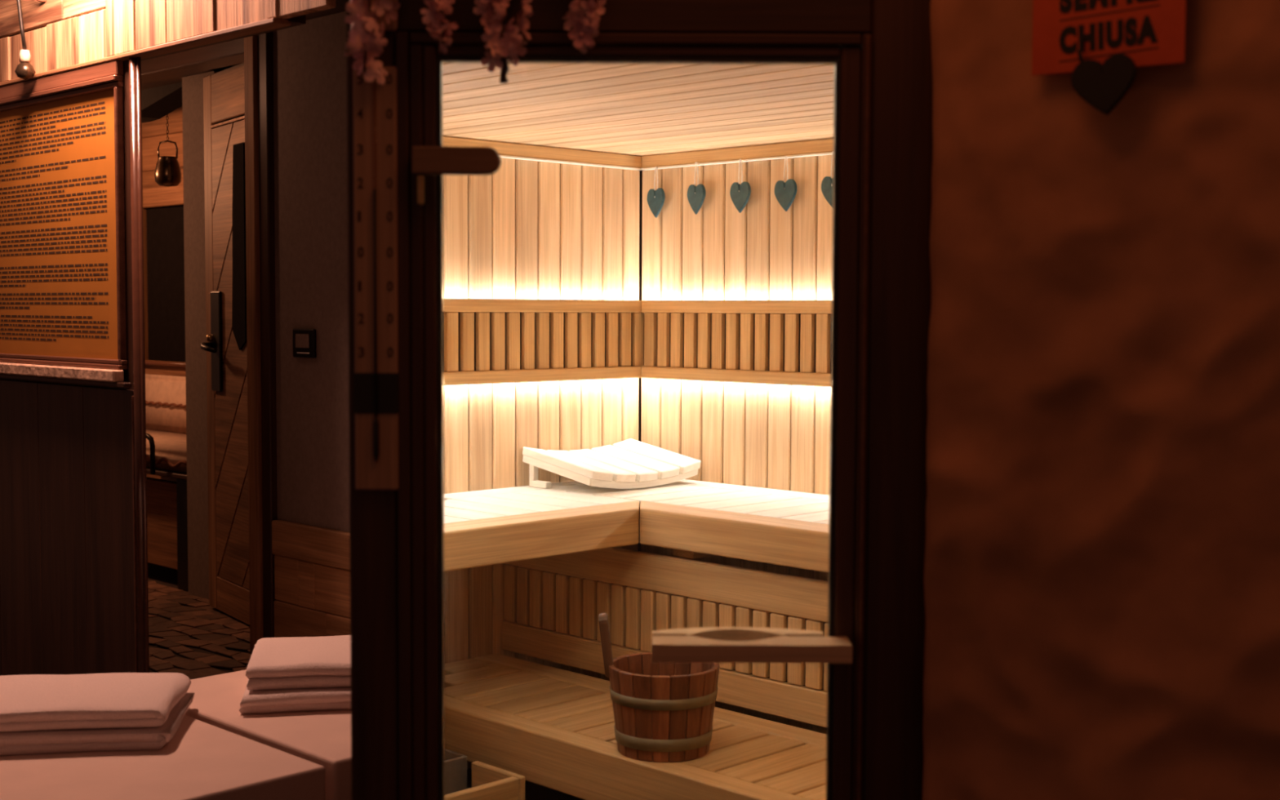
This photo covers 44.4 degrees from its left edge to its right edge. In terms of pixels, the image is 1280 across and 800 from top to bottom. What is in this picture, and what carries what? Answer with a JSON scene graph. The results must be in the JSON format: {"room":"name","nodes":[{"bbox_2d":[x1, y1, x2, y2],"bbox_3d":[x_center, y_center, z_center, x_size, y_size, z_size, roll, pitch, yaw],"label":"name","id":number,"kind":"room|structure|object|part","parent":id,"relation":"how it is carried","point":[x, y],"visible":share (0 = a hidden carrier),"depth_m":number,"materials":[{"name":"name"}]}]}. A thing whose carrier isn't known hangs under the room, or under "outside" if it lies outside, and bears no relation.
{"room":"spa relaxation room","nodes":[
{"label":"spa relaxation room","id":0,"kind":"room"},
{"bbox_2d":[0,57,149,675],"bbox_3d":[-2.395,0.051,5.420,0.032,2.154,2.825,-3,5,-45],"label":"wall","id":1,"kind":"structure","parent":0,"point":[74,591],"depth_m":4.70,"materials":[{"name":"brown wood"}]},
{"bbox_3d":[-2.199,0.532,5.242,0.014,1.215,0.308,-3,5,-45],"label":"panel","id":2,"kind":"part","parent":1,"relation":"part of","materials":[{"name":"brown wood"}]},
{"bbox_3d":[-1.980,0.546,5.024,0.014,1.215,0.308,-3,5,-45],"label":"panel","id":3,"kind":"part","parent":1,"relation":"part of","materials":[{"name":"brown wood"}]},
{"bbox_3d":[-1.762,0.559,4.806,0.014,1.215,0.308,-3,5,-45],"label":"panel","id":4,"kind":"part","parent":1,"relation":"part of","materials":[{"name":"brown wood"}]},
{"bbox_2d":[0,60,127,369],"bbox_3d":[-1.921,-0.550,4.896,0.030,0.874,1.272,-3,5,-45],"label":"framed notice","id":5,"kind":"object","parent":1,"relation":"attached to","point":[63,253],"visible":1,"depth_m":4.72,"materials":[{"name":"orange paper"}]},
{"bbox_3d":[-1.917,-0.966,4.875,0.022,0.042,1.272,-3,5,-45],"label":"frame","id":6,"kind":"part","parent":5,"relation":"part of","materials":[{"name":"brown wood"}]},
{"bbox_3d":[-1.920,-0.937,4.874,0.030,0.016,1.272,-3,5,-45],"label":"frame","id":7,"kind":"part","parent":5,"relation":"part of","materials":[{"name":"brown wood"}]},
{"bbox_3d":[-1.916,-0.921,4.878,0.020,0.016,1.272,-3,5,-45],"label":"frame","id":8,"kind":"part","parent":5,"relation":"part of","materials":[{"name":"brown wood"}]},
{"bbox_3d":[-1.920,-0.135,4.923,0.020,0.014,1.272,-3,5,-45],"label":"frame","id":9,"kind":"part","parent":5,"relation":"part of","materials":[{"name":"brown wood"}]},
{"bbox_3d":[-1.923,-0.121,4.921,0.030,0.014,1.272,-3,5,-45],"label":"frame","id":10,"kind":"part","parent":5,"relation":"part of","materials":[{"name":"brown wood"}]},
{"bbox_3d":[-1.478,-0.500,4.459,0.022,0.772,0.016,-3,5,-45],"label":"frame","id":11,"kind":"part","parent":5,"relation":"part of","materials":[{"name":"brown wood"}]},
{"bbox_2d":[0,362,131,388],"bbox_3d":[-2.432,-0.119,5.406,0.034,0.050,2.779,-3,5,-45],"label":"ledge","id":12,"kind":"object","parent":1,"relation":"attached to","point":[34,372],"visible":1,"depth_m":4.67,"materials":[{"name":"beige stone"}]},
{"bbox_3d":[-1.544,0.573,4.588,0.014,1.215,0.308,-3,5,-45],"label":"panel","id":13,"kind":"part","parent":1,"relation":"part of","materials":[{"name":"brown wood"}]},
{"bbox_3d":[-1.416,0.116,4.443,0.032,2.145,0.032,-3,5,-45],"label":"trim","id":14,"kind":"part","parent":1,"relation":"part of","materials":[{"name":"brown paint"}]},
{"bbox_3d":[-1.401,0.117,4.428,0.012,2.145,0.012,-3,5,-45],"label":"trim","id":15,"kind":"part","parent":1,"relation":"part of","materials":[{"name":"brown paint"}]},
{"bbox_2d":[142,106,183,481],"bbox_3d":[-1.732,-0.403,6.766,0.104,2.168,2.800,-3,5,-45],"label":"wall","id":16,"kind":"structure","parent":0,"point":[153,132],"depth_m":7.11,"materials":[{"name":"brown wood"}]},
{"bbox_2d":[142,184,185,376],"bbox_3d":[-2.084,-0.514,6.973,0.800,0.865,0.090,4,5,45],"label":"window","id":17,"kind":"structure","parent":16,"relation":"in","point":[162,206],"depth_m":7.04,"materials":[{"name":"rustic brown wood"},{"name":"dark glass"}]},
{"bbox_3d":[-2.304,-0.553,7.210,0.065,0.815,0.150,-3,5,-45],"label":"frame","id":18,"kind":"part","parent":17,"relation":"part of","materials":[{"name":"brown wood"}]},
{"bbox_3d":[-2.020,-0.900,6.907,0.065,0.085,0.650,-3,5,-45],"label":"frame","id":19,"kind":"part","parent":17,"relation":"part of","materials":[{"name":"brown wood"}]},
{"bbox_3d":[-2.023,-0.124,6.952,0.065,0.089,0.650,-3,5,-45],"label":"frame","id":20,"kind":"part","parent":17,"relation":"part of","materials":[{"name":"brown wood"}]},
{"bbox_2d":[154,114,181,186],"bbox_3d":[-1.895,-1.046,6.291,0.104,0.377,0.104,0,3,0],"label":"hanging pot","id":21,"kind":"object","parent":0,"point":[167,172],"visible":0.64,"depth_m":6.26,"materials":[{"name":"brown metal"}]},
{"bbox_2d":[0,0,346,89],"bbox_3d":[-2.172,-1.352,5.947,1.212,0.604,5.252,-3,5,-45],"label":"beam","id":22,"kind":"structure","parent":0,"point":[61,36],"depth_m":4.41,"materials":[{"name":"brown wood"}]},
{"bbox_2d":[14,0,46,79],"bbox_3d":[-1.819,-1.161,4.737,0.142,0.384,0.060,0,3,0],"label":"pendant bulb","id":23,"kind":"object","parent":22,"relation":"hanging from","point":[24,70],"visible":1,"depth_m":4.73,"materials":[{"name":"clear glass"}]},
{"bbox_3d":[-1.870,-1.205,4.734,0.032,0.296,0.012,0,3,0],"label":"cord","id":24,"kind":"part","parent":23,"relation":"part of","materials":[{"name":"grey fabric"}]},
{"bbox_2d":[19,49,31,62],"bbox_3d":[-1.861,-1.040,4.743,0.032,0.035,0.032,0,3,0],"label":"socket","id":25,"kind":"object","parent":23,"relation":"attached to","point":[24,55],"depth_m":4.73,"materials":[{"name":"white"}]},
{"bbox_3d":[-1.861,-0.996,4.746,0.060,0.054,0.060,0,3,0],"label":"bulb","id":26,"kind":"part","parent":23,"relation":"part of","materials":[{"name":"brown glass"}]},
{"bbox_2d":[141,81,182,123],"bbox_3d":[-2.101,-1.328,6.367,0.120,0.400,1.360,-3,5,-45],"label":"ceiling","id":27,"kind":"structure","parent":22,"relation":"attached to","point":[157,102],"depth_m":6.10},
{"bbox_2d":[147,562,252,679],"bbox_3d":[-1.662,0.917,5.926,1.690,0.372,3.400,-3,5,-45],"label":"stone floor","id":28,"kind":"structure","parent":0,"point":[188,636],"depth_m":5.20,"materials":[{"name":"stone"}]},
{"bbox_2d":[145,373,188,591],"bbox_3d":[-1.975,0.307,6.510,0.558,0.781,1.280,-3,5,-45],"label":"cushioned bench","id":29,"kind":"object","parent":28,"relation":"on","point":[165,395],"visible":0.3,"depth_m":6.18,"materials":[{"name":"beige fabric"}]},
{"bbox_2d":[145,373,186,434],"bbox_3d":[-1.817,0.034,6.651,1.260,0.250,0.090,4,-3,45],"label":"cushion","id":30,"kind":"object","parent":29,"relation":"on","point":[165,395],"depth_m":6.85,"materials":[{"name":"beige fabric"}]},
{"bbox_3d":[-1.703,0.513,5.995,0.080,0.430,0.130,-3,5,-45],"label":"leg","id":31,"kind":"part","parent":29,"relation":"part of","materials":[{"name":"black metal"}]},
{"bbox_2d":[182,63,239,599],"bbox_3d":[-1.147,-0.351,5.393,0.180,2.230,1.430,-3,5,-45],"label":"door frame","id":32,"kind":"object","parent":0,"point":[192,86],"visible":0.12,"depth_m":5.80,"materials":[{"name":"grey paint"}]},
{"bbox_2d":[271,11,350,637],"bbox_3d":[-0.880,-0.270,4.617,0.102,2.300,0.620,-3,5,-45],"label":"wall","id":33,"kind":"structure","parent":0,"point":[311,536],"depth_m":4.67,"materials":[{"name":"grey paint"}]},
{"bbox_2d":[141,31,279,653],"bbox_3d":[-1.738,-0.354,5.478,0.135,2.238,1.814,-3,5,-45],"label":"trim","id":34,"kind":"structure","parent":33,"relation":"attached to","point":[256,51],"depth_m":4.84,"materials":[{"name":"brown wood"}]},
{"bbox_3d":[-1.157,-0.164,4.905,0.135,1.928,0.058,-3,5,-45],"label":"casing","id":35,"kind":"part","parent":34,"relation":"part of","materials":[{"name":"brown wood"}]},
{"bbox_3d":[-1.111,-0.316,4.861,0.122,2.238,0.054,-3,5,-45],"label":"casing","id":36,"kind":"part","parent":34,"relation":"part of","materials":[{"name":"brown wood"}]},
{"bbox_2d":[200,62,249,625],"bbox_3d":[-1.340,-0.179,5.259,0.105,1.885,0.799,-2,4,-33],"label":"door","id":37,"kind":"structure","parent":33,"relation":"in","point":[225,346],"depth_m":5.41,"materials":[{"name":"brown wood"}]},
{"bbox_3d":[-1.484,-0.182,5.429,0.053,0.034,0.145,-2,4,-33],"label":"door lever","id":38,"kind":"part","parent":37,"relation":"part of","materials":[{"name":"black metal"}]},
{"bbox_3d":[-1.509,-0.216,5.496,0.020,0.027,0.028,-2,4,-33],"label":"lock knob","id":39,"kind":"part","parent":37,"relation":"part of","materials":[{"name":"gold metal"}]},
{"bbox_3d":[-1.480,-0.205,5.480,0.011,0.350,0.097,-2,4,-33],"label":"lock plate","id":40,"kind":"part","parent":37,"relation":"part of","materials":[{"name":"black metal"}]},
{"bbox_3d":[-1.311,-1.036,5.229,0.040,0.170,0.623,-2,4,-33],"label":"rail","id":41,"kind":"part","parent":37,"relation":"part of","materials":[{"name":"brown wood"}]},
{"bbox_3d":[-1.318,0.701,5.329,0.040,0.120,0.623,-2,4,-33],"label":"rail","id":42,"kind":"part","parent":37,"relation":"part of","materials":[{"name":"brown wood"}]},
{"bbox_2d":[292,328,315,358],"bbox_3d":[-1.007,-0.170,4.699,0.014,0.086,0.116,-3,5,-45],"label":"light switch","id":43,"kind":"object","parent":33,"relation":"attached to","point":[304,340],"visible":1,"depth_m":4.69,"materials":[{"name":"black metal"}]},
{"bbox_2d":[466,768,583,799],"bbox_3d":[-0.506,1.323,3.081,8.000,0.100,9.000,0,3,0],"label":"floor","id":44,"kind":"structure","parent":0,"point":[533,791],"depth_m":4.71,"materials":[{"name":"tile"}]},
{"bbox_2d":[0,715,325,799],"bbox_3d":[-1.252,1.006,3.315,0.797,0.498,0.895,-3,5,-45],"label":"bench","id":45,"kind":"object","parent":44,"relation":"on","point":[202,761],"visible":0.58,"depth_m":3.22,"materials":[{"name":"fabric"}]},
{"bbox_2d":[0,692,195,755],"bbox_3d":[-1.314,0.721,3.518,0.567,0.044,0.379,0,3,-8],"label":"folded towel","id":46,"kind":"object","parent":45,"relation":"on","point":[148,738],"visible":0.46,"depth_m":3.36,"materials":[{"name":"fabric"}]},
{"bbox_2d":[0,672,191,731],"bbox_3d":[-1.315,0.673,3.522,0.560,0.045,0.366,0,3,-8],"label":"folded towel","id":47,"kind":"object","parent":46,"relation":"on","point":[28,702],"visible":1,"depth_m":3.44,"materials":[{"name":"fabric"}]},
{"bbox_2d":[185,669,351,799],"bbox_3d":[-0.751,0.979,3.825,0.572,0.498,0.880,-3,5,-45],"label":"bench","id":48,"kind":"object","parent":44,"relation":"on","point":[320,737],"visible":0.16,"depth_m":3.58,"materials":[{"name":"fabric"}]},
{"bbox_2d":[238,678,351,713],"bbox_3d":[-0.815,0.699,3.884,0.318,0.051,0.416,0,3,-10],"label":"folded towel","id":49,"kind":"object","parent":48,"relation":"on","point":[289,700],"visible":0.27,"depth_m":3.69,"materials":[{"name":"fabric"}]},
{"bbox_2d":[245,635,351,689],"bbox_3d":[-0.810,0.644,3.887,0.308,0.056,0.369,0,3,-10],"label":"folded towel","id":50,"kind":"object","parent":49,"relation":"on","point":[293,662],"visible":0.68,"depth_m":3.74,"materials":[{"name":"fabric"}]},
{"bbox_2d":[444,748,467,795],"bbox_3d":[-0.502,1.081,4.067,0.191,0.270,0.330,-3,5,-45],"label":"heater","id":51,"kind":"object","parent":44,"relation":"on","point":[455,763],"visible":0.52,"depth_m":4.12,"materials":[{"name":"grey metal"}]},
{"bbox_2d":[444,760,524,799],"bbox_3d":[-0.458,1.090,3.973,0.276,0.262,0.195,-3,5,-45],"label":"guard","id":52,"kind":"object","parent":44,"relation":"on","point":[489,782],"visible":0.85,"depth_m":3.97,"materials":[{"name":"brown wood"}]},
{"bbox_2d":[444,653,826,799],"bbox_3d":[0.044,1.036,4.128,0.535,0.357,1.954,-3,5,-45],"label":"bench","id":53,"kind":"object","parent":44,"relation":"on","point":[552,727],"visible":0.62,"depth_m":4.06,"materials":[{"name":"brown wood"}]},
{"bbox_2d":[598,613,719,762],"bbox_3d":[0.059,0.699,3.892,0.277,0.343,0.277,3,4,40],"label":"wooden bucket","id":54,"kind":"object","parent":53,"relation":"on","point":[664,712],"visible":0.94,"depth_m":3.79,"materials":[{"name":"brown wood"}]},
{"bbox_2d":[502,546,828,728],"bbox_3d":[0.259,0.650,4.326,0.036,0.383,1.948,-3,5,-45],"label":"slatted panel","id":55,"kind":"object","parent":53,"relation":"on","point":[553,605],"visible":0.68,"depth_m":4.50,"materials":[{"name":"brown wood"}]},
{"bbox_3d":[0.255,0.795,4.331,0.026,0.093,1.948,-3,5,-45],"label":"rail","id":56,"kind":"part","parent":55,"relation":"part of","materials":[{"name":"brown wood"}]},
{"bbox_3d":[0.256,0.511,4.314,0.026,0.105,1.948,-3,5,-45],"label":"rail","id":57,"kind":"part","parent":55,"relation":"part of","materials":[{"name":"brown wood"}]},
{"bbox_2d":[443,149,640,769],"bbox_3d":[-0.373,0.155,5.101,0.080,2.000,1.094,4,5,45],"label":"wall","id":58,"kind":"structure","parent":0,"point":[526,229],"depth_m":5.02,"materials":[{"name":"brown wood"}]},
{"bbox_2d":[443,298,644,385],"bbox_3d":[-0.295,-0.191,5.028,0.033,0.262,0.869,4,5,45],"label":"slatted panel","id":59,"kind":"object","parent":58,"relation":"attached to","point":[486,340],"visible":0.97,"depth_m":4.99,"materials":[{"name":"brown wood"}]},
{"bbox_3d":[-0.295,-0.301,5.022,0.869,0.041,0.032,-3,5,-45],"label":"rail","id":60,"kind":"part","parent":59,"relation":"part of","materials":[{"name":"brown wood"}]},
{"bbox_3d":[-0.296,-0.080,5.034,0.869,0.040,0.032,-3,5,-45],"label":"rail","id":61,"kind":"part","parent":59,"relation":"part of","materials":[{"name":"brown wood"}]},
{"bbox_2d":[442,62,834,155],"bbox_3d":[0.039,-0.775,3.841,2.300,0.060,2.400,-3,5,-45],"label":"ceiling","id":62,"kind":"structure","parent":0,"point":[637,109],"depth_m":4.03,"materials":[{"name":"brown wood"}]},
{"bbox_2d":[346,0,933,799],"bbox_3d":[0.087,-0.065,2.430,1.067,2.750,0.060,0,3,0],"label":"door frame","id":63,"kind":"structure","parent":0,"point":[900,265],"depth_m":2.41,"materials":[{"name":"brown plaster"},{"name":"mud plaster"}]},
{"bbox_2d":[352,0,398,490],"bbox_3d":[-0.401,-0.305,2.375,0.067,0.888,0.020,0,3,0],"label":"thermometer","id":64,"kind":"object","parent":63,"relation":"attached to","point":[374,103],"visible":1,"depth_m":2.38,"materials":[{"name":"brown wood"}]},
{"bbox_2d":[344,0,399,84],"bbox_3d":[-0.400,-0.609,2.322,0.102,0.278,0.090,0,3,0],"label":"flower sprig","id":65,"kind":"object","parent":64,"relation":"hanging from","point":[361,44],"visible":1,"depth_m":2.31,"materials":[{"name":"pink plant"}]},
{"bbox_3d":[-0.402,-0.618,2.342,0.015,0.261,0.048,0,3,0],"label":"stem","id":66,"kind":"part","parent":65,"relation":"part of","materials":[{"name":"plant"}]},
{"bbox_3d":[-0.402,0.060,2.390,0.008,0.066,0.008,2,4,22],"label":"fluid bulb","id":67,"kind":"part","parent":64,"relation":"part of","materials":[{"name":"black glass"}]},
{"bbox_2d":[420,0,457,53],"bbox_3d":[-0.302,-0.631,2.325,0.077,0.233,0.082,1,3,11],"label":"flower sprig","id":68,"kind":"object","parent":63,"relation":"attached to","point":[435,7],"visible":1,"depth_m":2.32,"materials":[{"name":"pink plant"}]},
{"bbox_3d":[-0.297,-0.639,2.341,0.015,0.219,0.048,0,3,0],"label":"stem","id":69,"kind":"part","parent":68,"relation":"part of","materials":[{"name":"plant"}]},
{"bbox_2d":[473,0,533,83],"bbox_3d":[-0.202,-0.609,2.318,0.104,0.276,0.093,2,4,28],"label":"flower sprig","id":70,"kind":"object","parent":63,"relation":"attached to","point":[513,39],"visible":1,"depth_m":2.31,"materials":[{"name":"pink plant"}]},
{"bbox_3d":[-0.202,-0.626,2.342,0.014,0.243,0.048,0,3,0],"label":"stem","id":71,"kind":"part","parent":70,"relation":"part of","materials":[{"name":"plant"}]},
{"bbox_2d":[561,0,605,53],"bbox_3d":[-0.073,-0.631,2.323,0.093,0.232,0.086,0,3,0],"label":"flower sprig","id":72,"kind":"object","parent":63,"relation":"attached to","point":[584,28],"visible":1,"depth_m":2.31,"materials":[{"name":"pink plant"}]},
{"bbox_2d":[395,31,872,799],"bbox_3d":[-0.013,0.377,2.440,0.721,1.867,0.145,0,3,4],"label":"door","id":73,"kind":"structure","parent":63,"relation":"in","point":[420,60],"depth_m":2.40,"materials":[{"name":"brown wood"}]},
{"bbox_2d":[411,146,501,204],"bbox_3d":[-0.275,-0.337,2.358,0.132,0.086,0.027,0,3,0],"label":"door hinge","id":74,"kind":"object","parent":73,"relation":"attached to","point":[425,160],"visible":1,"depth_m":2.34,"materials":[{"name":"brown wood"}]},
{"bbox_3d":[-0.330,-0.316,2.362,0.009,0.045,0.017,0,3,0],"label":"plate","id":75,"kind":"part","parent":74,"relation":"part of","materials":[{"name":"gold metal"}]},
{"bbox_3d":[-0.002,-0.531,2.400,0.614,0.016,0.046,0,3,0],"label":"rail","id":76,"kind":"part","parent":73,"relation":"part of","materials":[{"name":"brown wood"}]},
{"bbox_3d":[0.152,0.378,2.472,0.268,0.027,0.056,0,3,0],"label":"pull handle","id":77,"kind":"part","parent":73,"relation":"part of","materials":[{"name":"brown wood"}]},
{"bbox_3d":[0.169,0.381,2.401,0.302,0.027,0.072,0,3,0],"label":"pull handle","id":78,"kind":"part","parent":73,"relation":"part of","materials":[{"name":"brown wood"}]},
{"bbox_2d":[639,154,833,734],"bbox_3d":[0.812,0.185,4.662,0.081,2.000,2.380,-3,5,-45],"label":"wall","id":79,"kind":"structure","parent":0,"point":[749,434],"depth_m":5.07,"materials":[{"name":"brown wood"}]},
{"bbox_2d":[442,135,833,170],"bbox_3d":[0.452,-0.742,4.258,0.930,0.048,2.200,-3,5,-45],"label":"trim","id":80,"kind":"structure","parent":79,"relation":"attached to","point":[824,146],"depth_m":5.04,"materials":[{"name":"brown wood"}]},
{"bbox_2d":[646,166,665,217],"bbox_3d":[0.056,-0.699,5.274,0.026,0.171,0.088,-3,5,-45],"label":"heart","id":81,"kind":"object","parent":79,"relation":"hanging from","point":[655,199],"visible":1,"depth_m":5.26,"materials":[{"name":"grey stone"}]},
{"bbox_3d":[0.054,-0.662,5.273,0.011,0.098,0.088,-2,3,-39],"label":"heart plate","id":82,"kind":"part","parent":81,"relation":"part of","materials":[{"name":"teal stone"}]},
{"bbox_3d":[0.052,-0.731,5.267,0.010,0.105,0.017,-3,5,-45],"label":"cord","id":83,"kind":"part","parent":81,"relation":"part of","materials":[{"name":"beige fabric"}]},
{"bbox_2d":[524,479,829,572],"bbox_3d":[0.452,0.381,4.503,0.665,0.141,1.948,-3,5,-45],"label":"bench","id":84,"kind":"object","parent":79,"relation":"attached to","point":[695,519],"visible":0.42,"depth_m":4.38,"materials":[{"name":"brown wood"}]},
{"bbox_2d":[522,438,701,488],"bbox_3d":[-0.089,0.211,5.085,0.487,0.127,0.335,-3,5,-45],"label":"headrest cover","id":85,"kind":"object","parent":84,"relation":"on","point":[630,463],"visible":1,"depth_m":5.02,"materials":[{"name":"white wood"}]},
{"bbox_3d":[-0.255,0.222,4.924,0.022,0.077,0.314,-3,5,-45],"label":"rail","id":86,"kind":"part","parent":85,"relation":"part of","materials":[{"name":"brown wood"}]},
{"bbox_3d":[0.013,0.253,4.984,0.480,0.049,0.023,-3,5,-45],"label":"rail","id":87,"kind":"part","parent":85,"relation":"part of","materials":[{"name":"brown wood"}]},
{"bbox_2d":[687,161,706,214],"bbox_3d":[0.189,-0.695,5.143,0.025,0.171,0.088,-2,4,-35],"label":"heart","id":88,"kind":"object","parent":79,"relation":"hanging from","point":[695,194],"visible":1,"depth_m":5.13,"materials":[{"name":"grey stone"}]},
{"bbox_3d":[0.185,-0.658,5.142,0.011,0.098,0.088,-2,5,-38],"label":"heart plate","id":89,"kind":"part","parent":88,"relation":"part of","materials":[{"name":"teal stone"}]},
{"bbox_3d":[0.183,-0.727,5.136,0.010,0.105,0.017,-3,5,-45],"label":"cord","id":90,"kind":"part","parent":88,"relation":"part of","materials":[{"name":"beige fabric"}]},
{"bbox_2d":[640,300,831,386],"bbox_3d":[0.678,-0.165,4.648,0.032,0.262,1.882,-3,5,-45],"label":"slatted panel","id":91,"kind":"object","parent":79,"relation":"attached to","point":[771,342],"visible":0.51,"depth_m":4.99,"materials":[{"name":"brown wood"}]},
{"bbox_3d":[0.677,-0.054,4.654,0.032,0.040,1.882,-3,5,-45],"label":"rail","id":92,"kind":"part","parent":91,"relation":"part of","materials":[{"name":"brown wood"}]},
{"bbox_3d":[0.678,-0.275,4.641,0.032,0.041,1.882,-3,5,-45],"label":"rail","id":93,"kind":"part","parent":91,"relation":"part of","materials":[{"name":"brown wood"}]},
{"bbox_2d":[729,159,751,213],"bbox_3d":[0.324,-0.683,5.008,0.025,0.171,0.088,-3,5,-45],"label":"heart","id":94,"kind":"object","parent":79,"relation":"hanging from","point":[740,194],"visible":1,"depth_m":5.00,"materials":[{"name":"grey stone"}]},
{"bbox_3d":[0.320,-0.647,5.007,0.011,0.098,0.088,-3,5,-43],"label":"heart plate","id":95,"kind":"part","parent":94,"relation":"part of","materials":[{"name":"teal stone"}]},
{"bbox_3d":[0.319,-0.716,5.001,0.010,0.105,0.017,-3,5,-45],"label":"cord","id":96,"kind":"part","parent":94,"relation":"part of","materials":[{"name":"beige fabric"}]},
{"bbox_2d":[773,155,797,211],"bbox_3d":[0.456,-0.672,4.876,0.025,0.171,0.088,-3,5,-45],"label":"heart","id":97,"kind":"object","parent":79,"relation":"hanging from","point":[785,193],"visible":1,"depth_m":4.87,"materials":[{"name":"grey stone"}]},
{"bbox_3d":[0.453,-0.636,4.874,0.088,0.098,0.011,0,2,45],"label":"heart plate","id":98,"kind":"part","parent":97,"relation":"part of","materials":[{"name":"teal stone"}]},
{"bbox_3d":[0.451,-0.704,4.868,0.010,0.105,0.017,-3,5,-45],"label":"cord","id":99,"kind":"part","parent":97,"relation":"part of","materials":[{"name":"beige fabric"}]},
{"bbox_2d":[821,151,833,207],"bbox_3d":[0.587,-0.666,4.745,0.088,0.171,0.025,4,5,45],"label":"heart","id":100,"kind":"object","parent":79,"relation":"hanging from","point":[827,182],"visible":0.59,"depth_m":4.75,"materials":[{"name":"grey stone"}]},
{"bbox_3d":[0.584,-0.630,4.744,0.011,0.098,0.088,-3,2,-44],"label":"heart plate","id":101,"kind":"part","parent":100,"relation":"part of","materials":[{"name":"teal stone"}]},
{"bbox_3d":[0.582,-0.698,4.737,0.010,0.105,0.017,-3,5,-45],"label":"cord","id":102,"kind":"part","parent":100,"relation":"part of","materials":[{"name":"beige fabric"}]},
{"bbox_2d":[922,0,1279,799],"bbox_3d":[1.072,-0.035,1.998,1.507,2.750,0.159,3,4,35],"label":"wall","id":103,"kind":"structure","parent":0,"point":[1102,566],"depth_m":2.22,"materials":[{"name":"paint"}]},
{"bbox_2d":[1031,0,1186,75],"bbox_3d":[0.644,-0.594,2.157,0.213,0.276,0.003,3,4,35],"label":"door sign","id":104,"kind":"object","parent":103,"relation":"attached to","point":[1148,32],"visible":0.99,"depth_m":2.16,"materials":[{"name":"red paper"}]},
{"bbox_2d":[1071,36,1137,115],"bbox_3d":[0.638,-0.446,2.153,0.090,0.111,0.020,3,4,35],"label":"heart","id":105,"kind":"object","parent":104,"relation":"hanging from","point":[1103,86],"visible":1,"depth_m":2.15,"materials":[{"name":"black painted wood"}]},
{"bbox_3d":[0.613,-0.480,2.170,0.012,0.046,0.017,3,4,35],"label":"cord","id":106,"kind":"part","parent":105,"relation":"part of","materials":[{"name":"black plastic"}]},
{"bbox_3d":[-0.535,-0.012,3.638,0.399,2.500,2.335,0,3,0],"label":"wall partition","id":107,"kind":"structure","parent":0,"visible":0},
{"bbox_2d":[444,485,639,571],"bbox_3d":[-0.452,0.358,4.505,0.878,0.103,0.665,-3,5,-45],"label":"bench","id":108,"kind":"object","parent":107,"relation":"attached to","point":[491,526],"visible":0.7,"depth_m":4.32,"materials":[{"name":"brown wood"}]}
]}

